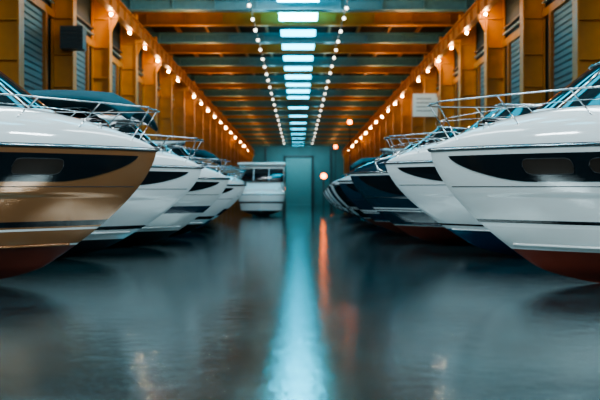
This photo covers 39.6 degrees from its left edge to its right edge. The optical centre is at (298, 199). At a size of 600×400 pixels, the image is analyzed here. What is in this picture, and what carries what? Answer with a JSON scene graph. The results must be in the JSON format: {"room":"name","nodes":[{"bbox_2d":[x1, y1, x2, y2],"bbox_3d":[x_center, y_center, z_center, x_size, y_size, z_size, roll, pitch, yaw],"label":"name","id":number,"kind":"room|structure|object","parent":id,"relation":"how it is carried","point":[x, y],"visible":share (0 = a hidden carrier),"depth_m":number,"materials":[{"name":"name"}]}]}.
{"room":"indoor boat storage","nodes":[
{"label":"indoor boat storage","id":0,"kind":"room"},
{"bbox_2d":[42,0,212,129],"bbox_3d":[-12.450,-6.600,99.000,0.300,15.600,212.000,0,0,0],"label":"wall","id":1,"kind":"structure","parent":0,"point":[83,6],"depth_m":49.12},
{"bbox_2d":[24,0,42,89],"bbox_3d":[-12.245,-3.900,37.500,0.070,10.200,4.600,0,0,0],"label":"door","id":2,"kind":"structure","parent":1,"relation":"in","point":[33,20],"depth_m":38.44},
{"bbox_2d":[41,12,47,89],"bbox_3d":[-12.190,-3.900,40.050,0.220,10.200,0.360,0,0,0],"label":"trim","id":3,"kind":"structure","parent":1,"relation":"attached to","point":[45,14],"depth_m":39.87,"materials":[{"name":"wood"}]},
{"bbox_2d":[77,51,84,89],"bbox_3d":[-12.245,-3.900,45.500,0.070,10.200,4.600,0,0,0],"label":"door","id":4,"kind":"structure","parent":1,"relation":"in","point":[80,54],"depth_m":46.93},
{"bbox_2d":[84,43,88,90],"bbox_3d":[-12.190,-3.900,48.050,0.220,10.200,0.360,0,0,0],"label":"trim","id":5,"kind":"structure","parent":1,"relation":"attached to","point":[86,53],"depth_m":47.86,"materials":[{"name":"wood"}]},
{"bbox_2d":[27,0,185,114],"bbox_3d":[-12.190,-9.200,99.000,0.220,0.400,212.000,0,0,0],"label":"trim","id":6,"kind":"structure","parent":1,"relation":"attached to","point":[39,4],"depth_m":44.44,"materials":[{"name":"orange paint"}]},
{"bbox_2d":[112,64,115,93],"bbox_3d":[-12.245,-3.900,53.500,0.070,10.200,4.600,0,0,0],"label":"door","id":7,"kind":"structure","parent":1,"relation":"in","point":[113,65],"depth_m":55.25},
{"bbox_2d":[115,66,118,94],"bbox_3d":[-12.190,-3.900,56.050,0.220,10.200,0.360,0,0,0],"label":"trim","id":8,"kind":"structure","parent":1,"relation":"attached to","point":[117,67],"depth_m":55.86,"materials":[{"name":"wood"}]},
{"bbox_2d":[138,83,140,128],"bbox_3d":[-12.190,-3.900,64.050,0.220,10.200,0.360,0,0,0],"label":"trim","id":9,"kind":"structure","parent":1,"relation":"attached to","point":[139,86],"depth_m":63.88,"materials":[{"name":"orange wood"}]},
{"bbox_2d":[157,96,158,139],"bbox_3d":[-12.190,-3.900,72.050,0.220,10.200,0.360,0,0,0],"label":"trim","id":10,"kind":"structure","parent":1,"relation":"attached to","point":[157,96],"depth_m":72.06,"materials":[{"name":"orange wood"}]},
{"bbox_2d":[120,0,475,11],"bbox_3d":[0.000,-13.200,56.400,24.600,0.800,0.700,0,0,0],"label":"roof beam","id":11,"kind":"structure","parent":1,"relation":"attached to","point":[132,5],"depth_m":56.36,"materials":[{"name":"teal paint"}]},
{"bbox_2d":[187,75,408,82],"bbox_3d":[0.000,-13.200,91.200,24.600,0.800,0.700,0,0,0],"label":"roof beam","id":12,"kind":"structure","parent":1,"relation":"attached to","point":[197,78],"depth_m":91.14,"materials":[{"name":"teal paint"}]},
{"bbox_2d":[180,67,415,73],"bbox_3d":[0.000,-13.500,85.400,24.600,1.000,0.500,0,0,0],"label":"rafter","id":13,"kind":"object","parent":1,"relation":"attached to","point":[188,70],"visible":0.48,"depth_m":85.35,"materials":[{"name":"orange paint"}]},
{"bbox_2d":[195,83,400,88],"bbox_3d":[0.000,-13.500,97.000,24.600,1.000,0.500,0,0,0],"label":"rafter","id":14,"kind":"object","parent":1,"relation":"attached to","point":[199,85],"visible":0.53,"depth_m":96.95,"materials":[{"name":"orange paint"}]},
{"bbox_2d":[218,110,377,115],"bbox_3d":[0.000,-13.200,126.000,24.600,0.800,0.700,0,0,0],"label":"roof beam","id":15,"kind":"structure","parent":1,"relation":"attached to","point":[224,112],"depth_m":125.95,"materials":[{"name":"teal paint"}]},
{"bbox_2d":[241,135,354,137],"bbox_3d":[0.000,-13.200,172.400,24.600,0.800,0.700,0,0,0],"label":"roof beam","id":16,"kind":"structure","parent":1,"relation":"attached to","point":[244,136],"depth_m":172.37,"materials":[{"name":"teal paint"}]},
{"bbox_2d":[244,139,351,141],"bbox_3d":[0.000,-13.200,184.000,24.600,0.800,0.700,0,0,0],"label":"roof beam","id":17,"kind":"structure","parent":1,"relation":"attached to","point":[247,140],"depth_m":183.93,"materials":[{"name":"teal paint"}]},
{"bbox_2d":[248,143,347,145],"bbox_3d":[0.000,-13.200,195.600,24.600,0.800,0.700,0,0,0],"label":"roof beam","id":18,"kind":"structure","parent":1,"relation":"attached to","point":[250,144],"depth_m":195.55,"materials":[{"name":"teal paint"}]},
{"bbox_2d":[231,123,364,124],"bbox_3d":[0.000,-13.500,143.400,24.600,1.000,0.500,0,0,0],"label":"rafter","id":19,"kind":"object","parent":1,"relation":"attached to","point":[231,123],"visible":0.25,"depth_m":143.49,"materials":[{"name":"orange paint"}]},
{"bbox_2d":[235,129,360,129],"bbox_3d":[0.000,-13.500,155.000,24.600,1.000,0.500,0,0,0],"label":"rafter","id":20,"kind":"object","parent":1,"relation":"attached to","point":[235,129],"visible":0.27,"depth_m":154.73,"materials":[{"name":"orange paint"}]},
{"bbox_2d":[241,134,354,134],"bbox_3d":[0.000,-13.500,166.600,24.600,1.000,0.500,0,0,0],"label":"rafter","id":21,"kind":"object","parent":1,"relation":"attached to","point":[241,134],"visible":0.27,"depth_m":166.33,"materials":[{"name":"orange paint"}]},
{"bbox_2d":[248,142,347,142],"bbox_3d":[0.000,-13.500,189.800,24.600,1.000,0.500,0,0,0],"label":"rafter","id":22,"kind":"object","parent":1,"relation":"attached to","point":[248,142],"visible":0.28,"depth_m":189.54,"materials":[{"name":"orange paint"}]},
{"bbox_2d":[133,12,463,26],"bbox_3d":[0.000,-13.500,62.200,24.600,1.000,0.500,0,0,0],"label":"rafter","id":23,"kind":"object","parent":1,"relation":"attached to","point":[147,19],"visible":0.8,"depth_m":62.15,"materials":[{"name":"orange paint"}]},
{"bbox_2d":[149,32,447,43],"bbox_3d":[0.000,-13.200,68.000,24.600,0.800,0.700,0,0,0],"label":"roof beam","id":24,"kind":"structure","parent":1,"relation":"attached to","point":[162,37],"depth_m":67.95,"materials":[{"name":"teal paint"}]},
{"bbox_2d":[248,0,284,144],"bbox_3d":[-3.150,-12.765,122.000,0.060,0.070,164.000,0,0,0],"label":"conduit","id":25,"kind":"object","parent":24,"relation":"attached to","point":[248,0],"visible":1,"depth_m":70.28,"materials":[{"name":"metal"}]},
{"bbox_2d":[311,0,347,146],"bbox_3d":[3.150,-12.765,122.000,0.060,0.070,164.000,0,0,0],"label":"conduit","id":26,"kind":"object","parent":24,"relation":"attached to","point":[347,0],"visible":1,"depth_m":76.32,"materials":[{"name":"metal"}]},
{"bbox_2d":[160,44,436,53],"bbox_3d":[0.000,-13.500,73.800,24.600,1.000,0.500,0,0,0],"label":"rafter","id":27,"kind":"object","parent":1,"relation":"attached to","point":[169,48],"visible":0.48,"depth_m":73.75,"materials":[{"name":"orange paint"}]},
{"bbox_2d":[173,57,423,66],"bbox_3d":[0.000,-13.200,79.600,24.600,0.800,0.700,0,0,0],"label":"roof beam","id":28,"kind":"structure","parent":1,"relation":"attached to","point":[180,61],"depth_m":79.55,"materials":[{"name":"teal paint"}]},
{"bbox_2d":[200,89,396,96],"bbox_3d":[0.000,-13.200,102.800,24.600,0.800,0.700,0,0,0],"label":"roof beam","id":29,"kind":"structure","parent":1,"relation":"attached to","point":[207,92],"depth_m":102.75,"materials":[{"name":"teal paint"}]},
{"bbox_2d":[211,101,385,106],"bbox_3d":[0.000,-13.200,114.400,24.600,0.800,0.700,0,0,0],"label":"roof beam","id":30,"kind":"structure","parent":1,"relation":"attached to","point":[215,103],"depth_m":114.34,"materials":[{"name":"teal paint"}]},
{"bbox_2d":[232,125,364,128],"bbox_3d":[0.000,-13.200,149.200,24.600,0.800,0.700,0,0,0],"label":"roof beam","id":31,"kind":"structure","parent":1,"relation":"attached to","point":[235,126],"depth_m":149.13,"materials":[{"name":"teal paint"}]},
{"bbox_2d":[207,97,389,99],"bbox_3d":[0.000,-13.500,108.600,24.600,1.000,0.500,0,0,0],"label":"rafter","id":32,"kind":"object","parent":1,"relation":"attached to","point":[211,98],"visible":0.3,"depth_m":108.55,"materials":[{"name":"orange paint"}]},
{"bbox_2d":[238,130,358,133],"bbox_3d":[0.000,-13.200,160.800,24.600,0.800,0.700,0,0,0],"label":"roof beam","id":33,"kind":"structure","parent":1,"relation":"attached to","point":[239,131],"depth_m":160.74,"materials":[{"name":"teal paint"}]},
{"bbox_2d":[217,107,379,109],"bbox_3d":[0.000,-13.500,120.200,24.600,1.000,0.500,0,0,0],"label":"rafter","id":34,"kind":"object","parent":1,"relation":"attached to","point":[218,108],"visible":0.3,"depth_m":120.15,"materials":[{"name":"orange paint"}]},
{"bbox_2d":[224,116,372,117],"bbox_3d":[0.000,-13.500,131.800,24.600,1.000,0.500,0,0,0],"label":"rafter","id":35,"kind":"object","parent":1,"relation":"attached to","point":[224,116],"visible":0.27,"depth_m":131.55,"materials":[{"name":"orange paint"}]},
{"bbox_2d":[244,138,352,138],"bbox_3d":[0.000,-13.500,178.200,24.600,1.000,0.500,0,0,0],"label":"rafter","id":36,"kind":"object","parent":1,"relation":"attached to","point":[244,138],"visible":0.28,"depth_m":178.14,"materials":[{"name":"orange paint"}]},
{"bbox_2d":[250,146,345,204],"bbox_3d":[0.000,-6.600,205.150,24.600,15.600,0.300,0,0,0],"label":"wall","id":37,"kind":"structure","parent":0,"point":[321,154],"depth_m":204.99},
{"bbox_2d":[286,158,310,204],"bbox_3d":[0.100,-4.510,204.885,6.200,11.420,0.230,0,0,0],"label":"door","id":38,"kind":"structure","parent":37,"relation":"in","point":[289,172],"depth_m":204.81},
{"bbox_2d":[312,156,313,204],"bbox_3d":[3.550,-4.850,204.800,0.500,12.100,0.400,0,0,0],"label":"trim","id":39,"kind":"structure","parent":37,"relation":"attached to","point":[312,156],"depth_m":204.59,"materials":[{"name":"metal"}]},
{"bbox_2d":[330,148,331,204],"bbox_3d":[8.000,-5.800,204.800,0.400,14.000,0.400,0,0,0],"label":"trim","id":40,"kind":"structure","parent":37,"relation":"attached to","point":[330,148],"depth_m":204.59,"materials":[{"name":"metal"}]},
{"bbox_2d":[151,27,445,100],"bbox_3d":[0.000,-14.500,99.000,25.200,0.200,212.600,0,0,0],"label":"ceiling","id":41,"kind":"structure","parent":0,"point":[155,29],"depth_m":71.22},
{"bbox_2d":[279,12,316,20],"bbox_3d":[0.000,-13.700,59.400,2.700,1.400,2.100,0,0,0],"label":"ceiling light panel","id":42,"kind":"object","parent":41,"relation":"hanging from","point":[285,16],"visible":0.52,"depth_m":59.03,"materials":[{"name":"plastic"}]},
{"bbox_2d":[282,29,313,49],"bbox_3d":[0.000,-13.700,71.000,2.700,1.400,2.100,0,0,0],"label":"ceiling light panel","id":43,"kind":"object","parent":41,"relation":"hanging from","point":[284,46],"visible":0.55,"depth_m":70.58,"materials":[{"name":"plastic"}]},
{"bbox_2d":[283,54,312,60],"bbox_3d":[0.000,-13.700,76.800,2.700,1.400,2.100,0,0,0],"label":"ceiling light panel","id":44,"kind":"object","parent":41,"relation":"hanging from","point":[286,58],"visible":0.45,"depth_m":76.56,"materials":[{"name":"plastic"}]},
{"bbox_2d":[285,74,310,78],"bbox_3d":[0.000,-13.700,88.400,2.700,1.400,2.100,0,0,0],"label":"ceiling light panel","id":45,"kind":"object","parent":41,"relation":"hanging from","point":[289,76],"visible":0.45,"depth_m":87.71,"materials":[{"name":"plastic"}]},
{"bbox_2d":[284,54,311,69],"bbox_3d":[0.000,-13.700,82.600,2.700,1.400,2.100,0,0,0],"label":"ceiling light panel","id":46,"kind":"object","parent":41,"relation":"hanging from","point":[286,68],"visible":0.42,"depth_m":82.38,"materials":[{"name":"plastic"}]},
{"bbox_2d":[277,0,318,1],"bbox_3d":[0.000,-13.700,53.600,2.700,1.400,2.100,0,0,0],"label":"ceiling light panel","id":47,"kind":"object","parent":41,"relation":"hanging from","point":[277,0],"visible":1,"depth_m":54.30,"materials":[{"name":"plastic"}]},
{"bbox_2d":[286,83,309,85],"bbox_3d":[0.000,-13.700,94.200,2.700,1.400,2.100,0,0,0],"label":"ceiling light panel","id":48,"kind":"object","parent":41,"relation":"hanging from","point":[287,84],"visible":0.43,"depth_m":93.81,"materials":[{"name":"plastic"}]},
{"bbox_2d":[281,27,315,35],"bbox_3d":[0.000,-13.700,65.200,2.700,1.400,2.100,0,0,0],"label":"ceiling light panel","id":49,"kind":"object","parent":41,"relation":"hanging from","point":[286,32],"visible":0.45,"depth_m":64.68,"materials":[{"name":"plastic"}]},
{"bbox_2d":[287,90,309,92],"bbox_3d":[0.000,-13.700,100.000,2.700,1.400,2.100,0,0,0],"label":"ceiling light panel","id":50,"kind":"object","parent":41,"relation":"hanging from","point":[288,91],"visible":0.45,"depth_m":99.86,"materials":[{"name":"plastic"}]},
{"bbox_2d":[0,205,599,399],"bbox_3d":[0.000,1.300,99.000,25.200,0.200,212.600,0,0,0],"label":"floor","id":51,"kind":"structure","parent":0,"point":[297,302],"depth_m":8.30,"materials":[{"name":"concrete"}]},
{"bbox_2d":[0,0,23,88],"bbox_3d":[-11.485,-5.800,33.500,1.570,14.000,0.760,0,0,0],"label":"steel column","id":52,"kind":"structure","parent":51,"relation":"on","point":[11,11],"depth_m":33.46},
{"bbox_2d":[47,0,173,99],"bbox_3d":[-12.200,-9.800,99.000,0.180,0.171,211.900,0,0,0],"label":"pipe","id":53,"kind":"object","parent":52,"relation":"attached to","point":[50,1],"visible":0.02,"depth_m":48.99,"materials":[{"name":"teal paint"}]},
{"bbox_2d":[77,14,173,96],"bbox_3d":[-12.200,-10.150,99.000,0.180,0.171,211.900,0,0,0],"label":"pipe","id":54,"kind":"object","parent":52,"relation":"attached to","point":[78,16],"visible":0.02,"depth_m":49.21,"materials":[{"name":"metal"}]},
{"bbox_2d":[97,0,254,153],"bbox_3d":[-10.900,-11.500,98.800,0.400,1.000,211.560,0,0,0],"label":"girder","id":55,"kind":"object","parent":52,"relation":"on","point":[127,19],"visible":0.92,"depth_m":64.79,"materials":[{"name":"wood"}]},
{"bbox_2d":[51,0,76,89],"bbox_3d":[-11.485,-5.800,41.500,1.570,14.000,0.760,0,0,0],"label":"steel column","id":56,"kind":"structure","parent":51,"relation":"on","point":[63,63],"depth_m":41.46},
{"bbox_2d":[60,26,85,50],"bbox_3d":[-11.000,-7.900,40.765,1.100,1.100,0.830,0,0,0],"label":"heater","id":57,"kind":"object","parent":56,"relation":"attached to","point":[72,38],"visible":1,"depth_m":40.40,"materials":[{"name":"metal"}]},
{"bbox_2d":[0,71,159,278],"bbox_3d":[-5.617,-0.383,12.000,7.247,3.166,2.697,0,0,0],"label":"motor boat","id":58,"kind":"object","parent":51,"relation":"on","point":[62,177],"visible":1,"depth_m":11.47,"materials":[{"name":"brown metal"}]},
{"bbox_2d":[91,0,118,92],"bbox_3d":[-11.485,-5.800,49.500,1.570,14.000,0.760,0,0,0],"label":"steel column","id":59,"kind":"structure","parent":51,"relation":"on","point":[103,23],"depth_m":49.46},
{"bbox_2d":[26,90,203,257],"bbox_3d":[-5.735,-0.505,17.132,7.647,3.410,2.858,0,0,2],"label":"motor boat","id":60,"kind":"object","parent":51,"relation":"on","point":[170,177],"visible":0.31,"depth_m":16.69,"materials":[{"name":"white plastic"}]},
{"bbox_2d":[120,13,143,124],"bbox_3d":[-11.485,-5.800,57.500,1.570,14.000,0.760,0,0,0],"label":"steel column","id":61,"kind":"structure","parent":51,"relation":"on","point":[130,47],"depth_m":57.45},
{"bbox_2d":[142,36,162,139],"bbox_3d":[-11.485,-5.800,65.500,1.570,14.000,0.760,0,0,0],"label":"steel column","id":62,"kind":"structure","parent":51,"relation":"on","point":[151,66],"depth_m":65.45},
{"bbox_2d":[97,114,229,246],"bbox_3d":[-5.375,-0.500,21.475,7.247,3.400,2.697,0,0,-2],"label":"motor boat","id":63,"kind":"object","parent":51,"relation":"on","point":[210,184],"visible":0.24,"depth_m":21.23,"materials":[{"name":"white plastic"}]},
{"bbox_2d":[159,54,176,139],"bbox_3d":[-11.485,-5.800,73.500,1.570,14.000,0.760,0,0,0],"label":"steel column","id":64,"kind":"structure","parent":51,"relation":"on","point":[167,80],"depth_m":73.47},
{"bbox_2d":[173,69,188,146],"bbox_3d":[-11.485,-5.800,81.500,1.570,14.000,0.760,0,0,0],"label":"steel column","id":65,"kind":"structure","parent":51,"relation":"on","point":[180,92],"depth_m":81.46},
{"bbox_2d":[185,81,198,148],"bbox_3d":[-11.485,-5.800,89.500,1.570,14.000,0.760,0,0,0],"label":"steel column","id":66,"kind":"structure","parent":51,"relation":"on","point":[191,101],"depth_m":89.47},
{"bbox_2d":[154,141,246,227],"bbox_3d":[-5.525,-0.525,31.125,7.247,3.450,2.697,0,0,2],"label":"motor boat","id":67,"kind":"object","parent":51,"relation":"on","point":[180,152],"visible":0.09,"depth_m":30.89,"materials":[{"name":"white plastic"}]},
{"bbox_2d":[195,90,206,159],"bbox_3d":[-11.485,-5.800,97.500,1.570,14.000,0.760,0,0,0],"label":"steel column","id":68,"kind":"structure","parent":51,"relation":"on","point":[200,109],"depth_m":97.47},
{"bbox_2d":[165,146,242,236],"bbox_3d":[-5.357,-0.922,26.200,7.247,4.243,2.697,0,0,0],"label":"motor boat","id":69,"kind":"object","parent":51,"relation":"on","point":[232,189],"visible":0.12,"depth_m":26.02,"materials":[{"name":"white plastic"}]},
{"bbox_2d":[203,99,213,167],"bbox_3d":[-11.485,-5.800,105.500,1.570,14.000,0.760,0,0,0],"label":"steel column","id":70,"kind":"structure","parent":51,"relation":"on","point":[207,117],"depth_m":105.47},
{"bbox_2d":[211,106,219,167],"bbox_3d":[-11.485,-5.800,113.500,1.570,14.000,0.760,0,0,0],"label":"steel column","id":71,"kind":"structure","parent":51,"relation":"on","point":[214,122],"depth_m":113.45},
{"bbox_2d":[185,149,246,183],"bbox_3d":[-5.827,-0.505,36.000,7.247,3.410,2.697,0,0,0],"label":"motor boat","id":72,"kind":"object","parent":51,"relation":"on","point":[199,153],"visible":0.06,"depth_m":35.36,"materials":[{"name":"plastic"}]},
{"bbox_2d":[217,112,224,171],"bbox_3d":[-11.485,-5.800,121.500,1.570,14.000,0.760,0,0,0],"label":"steel column","id":73,"kind":"structure","parent":51,"relation":"on","point":[220,127],"depth_m":121.45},
{"bbox_2d":[222,117,228,172],"bbox_3d":[-11.485,-5.800,129.500,1.570,14.000,0.760,0,0,0],"label":"steel column","id":74,"kind":"structure","parent":51,"relation":"on","point":[225,131],"depth_m":129.47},
{"bbox_2d":[227,122,232,172],"bbox_3d":[-11.485,-5.800,137.500,1.570,14.000,0.760,0,0,0],"label":"steel column","id":75,"kind":"structure","parent":51,"relation":"on","point":[230,135],"depth_m":137.46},
{"bbox_2d":[231,127,236,206],"bbox_3d":[-11.485,-5.800,145.500,1.570,14.000,0.760,0,0,0],"label":"steel column","id":76,"kind":"structure","parent":51,"relation":"on","point":[233,139],"depth_m":145.47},
{"bbox_2d":[235,130,239,206],"bbox_3d":[-11.485,-5.800,153.500,1.570,14.000,0.760,0,0,0],"label":"steel column","id":77,"kind":"structure","parent":51,"relation":"on","point":[237,142],"depth_m":153.46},
{"bbox_2d":[238,134,242,205],"bbox_3d":[-11.485,-5.800,161.500,1.570,14.000,0.760,0,0,0],"label":"steel column","id":78,"kind":"structure","parent":51,"relation":"on","point":[240,145],"depth_m":161.45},
{"bbox_2d":[238,162,285,215],"bbox_3d":[-2.720,-0.795,63.578,3.659,3.990,7.248,0,0,0],"label":"motor boat","id":79,"kind":"object","parent":51,"relation":"on","point":[264,194],"visible":0.86,"depth_m":61.01,"materials":[{"name":"plastic"}]},
{"bbox_2d":[321,172,325,210],"bbox_3d":[2.900,-0.980,95.000,0.600,4.360,0.600,0,0,0],"label":"post","id":80,"kind":"object","parent":51,"relation":"on","point":[323,175],"visible":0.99,"depth_m":94.96,"materials":[{"name":"metal"}]},
{"bbox_2d":[348,119,351,171],"bbox_3d":[7.300,-5.130,118.000,0.600,12.660,0.600,0,0,0],"label":"post","id":81,"kind":"object","parent":51,"relation":"on","point":[349,120],"visible":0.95,"depth_m":117.95,"materials":[{"name":"metal"}]},
{"bbox_2d":[328,157,375,219],"bbox_3d":[5.128,-0.505,43.200,7.247,3.410,2.697,0,0,0],"label":"motor boat","id":82,"kind":"object","parent":51,"relation":"on","point":[363,161],"visible":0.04,"depth_m":42.71,"materials":[{"name":"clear plastic"}]},
{"bbox_2d":[353,134,357,168],"bbox_3d":[11.485,-5.800,161.500,1.570,14.000,0.760,0,0,0],"label":"steel column","id":83,"kind":"structure","parent":51,"relation":"on","point":[354,144],"depth_m":161.45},
{"bbox_2d":[356,130,361,167],"bbox_3d":[11.485,-5.800,153.500,1.570,14.000,0.760,0,0,0],"label":"steel column","id":84,"kind":"structure","parent":51,"relation":"on","point":[359,143],"depth_m":153.46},
{"bbox_2d":[359,127,364,165],"bbox_3d":[11.485,-5.800,145.500,1.570,14.000,0.760,0,0,0],"label":"steel column","id":85,"kind":"structure","parent":51,"relation":"on","point":[362,139],"depth_m":145.47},
{"bbox_2d":[363,122,369,157],"bbox_3d":[11.485,-5.800,137.500,1.570,14.000,0.760,0,0,0],"label":"steel column","id":86,"kind":"structure","parent":51,"relation":"on","point":[366,135],"depth_m":137.46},
{"bbox_2d":[227,118,369,122],"bbox_3d":[0.000,-13.200,137.600,24.600,0.800,0.700,0,0,0],"label":"roof beam","id":87,"kind":"structure","parent":86,"relation":"on","point":[232,120],"depth_m":137.56,"materials":[{"name":"teal paint"}]},
{"bbox_2d":[330,148,404,222],"bbox_3d":[5.027,-0.585,37.800,7.247,3.570,2.697,0,0,0],"label":"motor boat","id":88,"kind":"object","parent":51,"relation":"on","point":[387,151],"visible":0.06,"depth_m":37.70,"materials":[{"name":"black plastic"}]},
{"bbox_2d":[367,118,373,157],"bbox_3d":[11.485,-5.800,129.500,1.570,14.000,0.760,0,0,0],"label":"steel column","id":89,"kind":"structure","parent":51,"relation":"on","point":[370,131],"depth_m":129.47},
{"bbox_2d":[371,112,379,156],"bbox_3d":[11.485,-5.800,121.500,1.570,14.000,0.760,0,0,0],"label":"steel column","id":90,"kind":"structure","parent":51,"relation":"on","point":[376,128],"depth_m":121.45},
{"bbox_2d":[337,144,415,234],"bbox_3d":[4.918,-0.333,27.600,7.247,3.066,2.697,0,0,0],"label":"motor boat","id":91,"kind":"object","parent":51,"relation":"on","point":[346,184],"visible":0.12,"depth_m":27.41,"materials":[{"name":"black plastic"}]},
{"bbox_2d":[377,106,385,155],"bbox_3d":[11.485,-5.800,113.500,1.570,14.000,0.760,0,0,0],"label":"steel column","id":92,"kind":"structure","parent":51,"relation":"on","point":[381,122],"depth_m":113.45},
{"bbox_2d":[383,99,392,147],"bbox_3d":[11.485,-5.800,105.500,1.570,14.000,0.760,0,0,0],"label":"steel column","id":93,"kind":"structure","parent":51,"relation":"on","point":[388,116],"depth_m":105.47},
{"bbox_2d":[333,120,444,227],"bbox_3d":[4.955,-0.982,32.725,7.247,4.363,2.697,0,0,-2],"label":"motor boat","id":94,"kind":"object","parent":51,"relation":"on","point":[337,187],"visible":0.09,"depth_m":32.51,"materials":[{"name":"black plastic"}]},
{"bbox_2d":[389,90,400,147],"bbox_3d":[11.485,-5.800,97.500,1.570,14.000,0.760,0,0,0],"label":"steel column","id":95,"kind":"structure","parent":51,"relation":"on","point":[396,109],"depth_m":97.47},
{"bbox_2d":[398,80,410,147],"bbox_3d":[11.485,-5.800,89.500,1.570,14.000,0.760,0,0,0],"label":"steel column","id":96,"kind":"structure","parent":51,"relation":"on","point":[405,101],"depth_m":89.47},
{"bbox_2d":[348,126,469,243],"bbox_3d":[4.975,-0.388,22.475,7.247,3.176,2.697,0,0,2],"label":"motor boat","id":97,"kind":"object","parent":51,"relation":"on","point":[379,190],"visible":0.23,"depth_m":22.16,"materials":[{"name":"black plastic"}]},
{"bbox_2d":[407,69,423,143],"bbox_3d":[11.485,-5.800,81.500,1.570,14.000,0.760,0,0,0],"label":"steel column","id":98,"kind":"structure","parent":51,"relation":"on","point":[417,123],"depth_m":81.46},
{"bbox_2d":[419,54,436,137],"bbox_3d":[11.485,-5.800,73.500,1.570,14.000,0.760,0,0,0],"label":"steel column","id":99,"kind":"structure","parent":51,"relation":"on","point":[429,80],"depth_m":73.47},
{"bbox_2d":[413,94,437,116],"bbox_3d":[11.130,-8.300,72.995,2.200,2.000,0.310,0,0,0],"label":"sign board","id":100,"kind":"object","parent":99,"relation":"attached to","point":[420,101],"visible":0.9,"depth_m":72.84,"materials":[{"name":"metal"}]},
{"bbox_2d":[434,36,453,126],"bbox_3d":[11.485,-5.800,65.500,1.570,14.000,0.760,0,0,0],"label":"steel column","id":101,"kind":"structure","parent":51,"relation":"on","point":[445,65],"depth_m":65.45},
{"bbox_2d":[374,103,540,256],"bbox_3d":[5.320,-0.413,17.661,7.441,3.226,2.697,0,0,-1],"label":"motor boat","id":102,"kind":"object","parent":51,"relation":"on","point":[414,172],"visible":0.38,"depth_m":17.29,"materials":[{"name":"white plastic"}]},
{"bbox_2d":[453,13,475,127],"bbox_3d":[11.485,-5.800,57.500,1.570,14.000,0.760,0,0,0],"label":"steel column","id":103,"kind":"structure","parent":51,"relation":"on","point":[465,47],"depth_m":57.45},
{"bbox_2d":[477,0,504,114],"bbox_3d":[11.485,-5.800,49.500,1.570,14.000,0.760,0,0,0],"label":"steel column","id":104,"kind":"structure","parent":51,"relation":"on","point":[492,23],"depth_m":49.46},
{"bbox_2d":[427,62,599,282],"bbox_3d":[5.478,-0.383,12.000,7.247,3.166,2.697,0,0,0],"label":"motor boat","id":105,"kind":"object","parent":51,"relation":"on","point":[532,179],"visible":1,"depth_m":11.44,"materials":[{"name":"white plastic"}]},
{"bbox_2d":[520,0,544,104],"bbox_3d":[11.485,-5.800,41.500,1.570,14.000,0.760,0,0,0],"label":"steel column","id":106,"kind":"structure","parent":51,"relation":"on","point":[532,25],"depth_m":41.46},
{"bbox_2d":[436,0,548,88],"bbox_3d":[12.200,-9.800,99.000,0.180,0.171,211.900,0,0,0],"label":"pipe","id":107,"kind":"object","parent":106,"relation":"attached to","point":[544,1],"visible":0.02,"depth_m":48.39,"materials":[{"name":"metal"}]},
{"bbox_2d":[572,0,599,81],"bbox_3d":[11.485,-5.800,33.500,1.570,14.000,0.760,0,0,0],"label":"steel column","id":108,"kind":"structure","parent":51,"relation":"on","point":[585,13],"depth_m":33.46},
{"bbox_2d":[342,0,499,153],"bbox_3d":[10.900,-11.500,98.800,0.400,1.000,211.560,0,0,0],"label":"girder","id":109,"kind":"object","parent":108,"relation":"on","point":[468,20],"visible":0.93,"depth_m":65.14,"materials":[{"name":"wood"}]},
{"bbox_3d":[11.485,-5.800,17.500,1.570,14.000,0.760,0,0,0],"label":"steel column","id":110,"kind":"structure","parent":51,"relation":"on","visible":0},
{"bbox_2d":[436,14,519,84],"bbox_3d":[12.200,-10.150,99.000,0.180,0.171,211.900,0,0,0],"label":"pipe","id":111,"kind":"object","parent":110,"relation":"attached to","point":[517,17],"visible":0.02,"depth_m":48.91,"materials":[{"name":"metal"}]},
{"bbox_2d":[383,0,554,126],"bbox_3d":[12.450,-6.600,99.000,0.300,15.600,212.000,0,0,0],"label":"wall","id":112,"kind":"structure","parent":0,"point":[512,7],"depth_m":49.20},
{"bbox_2d":[455,83,457,126],"bbox_3d":[12.190,-3.900,64.050,0.220,10.200,0.360,0,0,0],"label":"trim","id":113,"kind":"structure","parent":112,"relation":"attached to","point":[456,84],"depth_m":63.88,"materials":[{"name":"orange wood"}]},
{"bbox_2d":[477,66,480,119],"bbox_3d":[12.190,-3.900,56.050,0.220,10.200,0.360,0,0,0],"label":"trim","id":114,"kind":"structure","parent":112,"relation":"attached to","point":[478,67],"depth_m":55.86,"materials":[{"name":"orange metal"}]},
{"bbox_2d":[481,64,483,116],"bbox_3d":[12.245,-3.900,53.500,0.070,10.200,4.600,0,0,0],"label":"door","id":115,"kind":"structure","parent":112,"relation":"in","point":[482,66],"depth_m":55.21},
{"bbox_2d":[435,0,569,96],"bbox_3d":[12.190,-9.200,99.000,0.220,0.400,212.000,0,0,0],"label":"trim","id":116,"kind":"structure","parent":112,"relation":"attached to","point":[555,5],"depth_m":46.11,"materials":[{"name":"orange paint"}]},
{"bbox_2d":[507,43,511,103],"bbox_3d":[12.190,-3.900,48.050,0.220,10.200,0.360,0,0,0],"label":"trim","id":117,"kind":"structure","parent":112,"relation":"attached to","point":[509,48],"depth_m":47.86,"materials":[{"name":"orange wood"}]},
{"bbox_2d":[511,37,519,103],"bbox_3d":[12.245,-3.900,45.500,0.070,10.200,4.600,0,0,0],"label":"door","id":118,"kind":"structure","parent":112,"relation":"in","point":[515,66],"depth_m":46.82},
{"bbox_2d":[548,12,554,99],"bbox_3d":[12.190,-3.900,40.050,0.220,10.200,0.360,0,0,0],"label":"trim","id":119,"kind":"structure","parent":112,"relation":"attached to","point":[551,17],"depth_m":39.87,"materials":[{"name":"orange wood"}]},
{"bbox_2d":[554,0,571,94],"bbox_3d":[12.245,-3.900,37.500,0.070,10.200,4.600,0,0,0],"label":"shutter","id":120,"kind":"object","parent":112,"relation":"in","point":[562,20],"depth_m":38.47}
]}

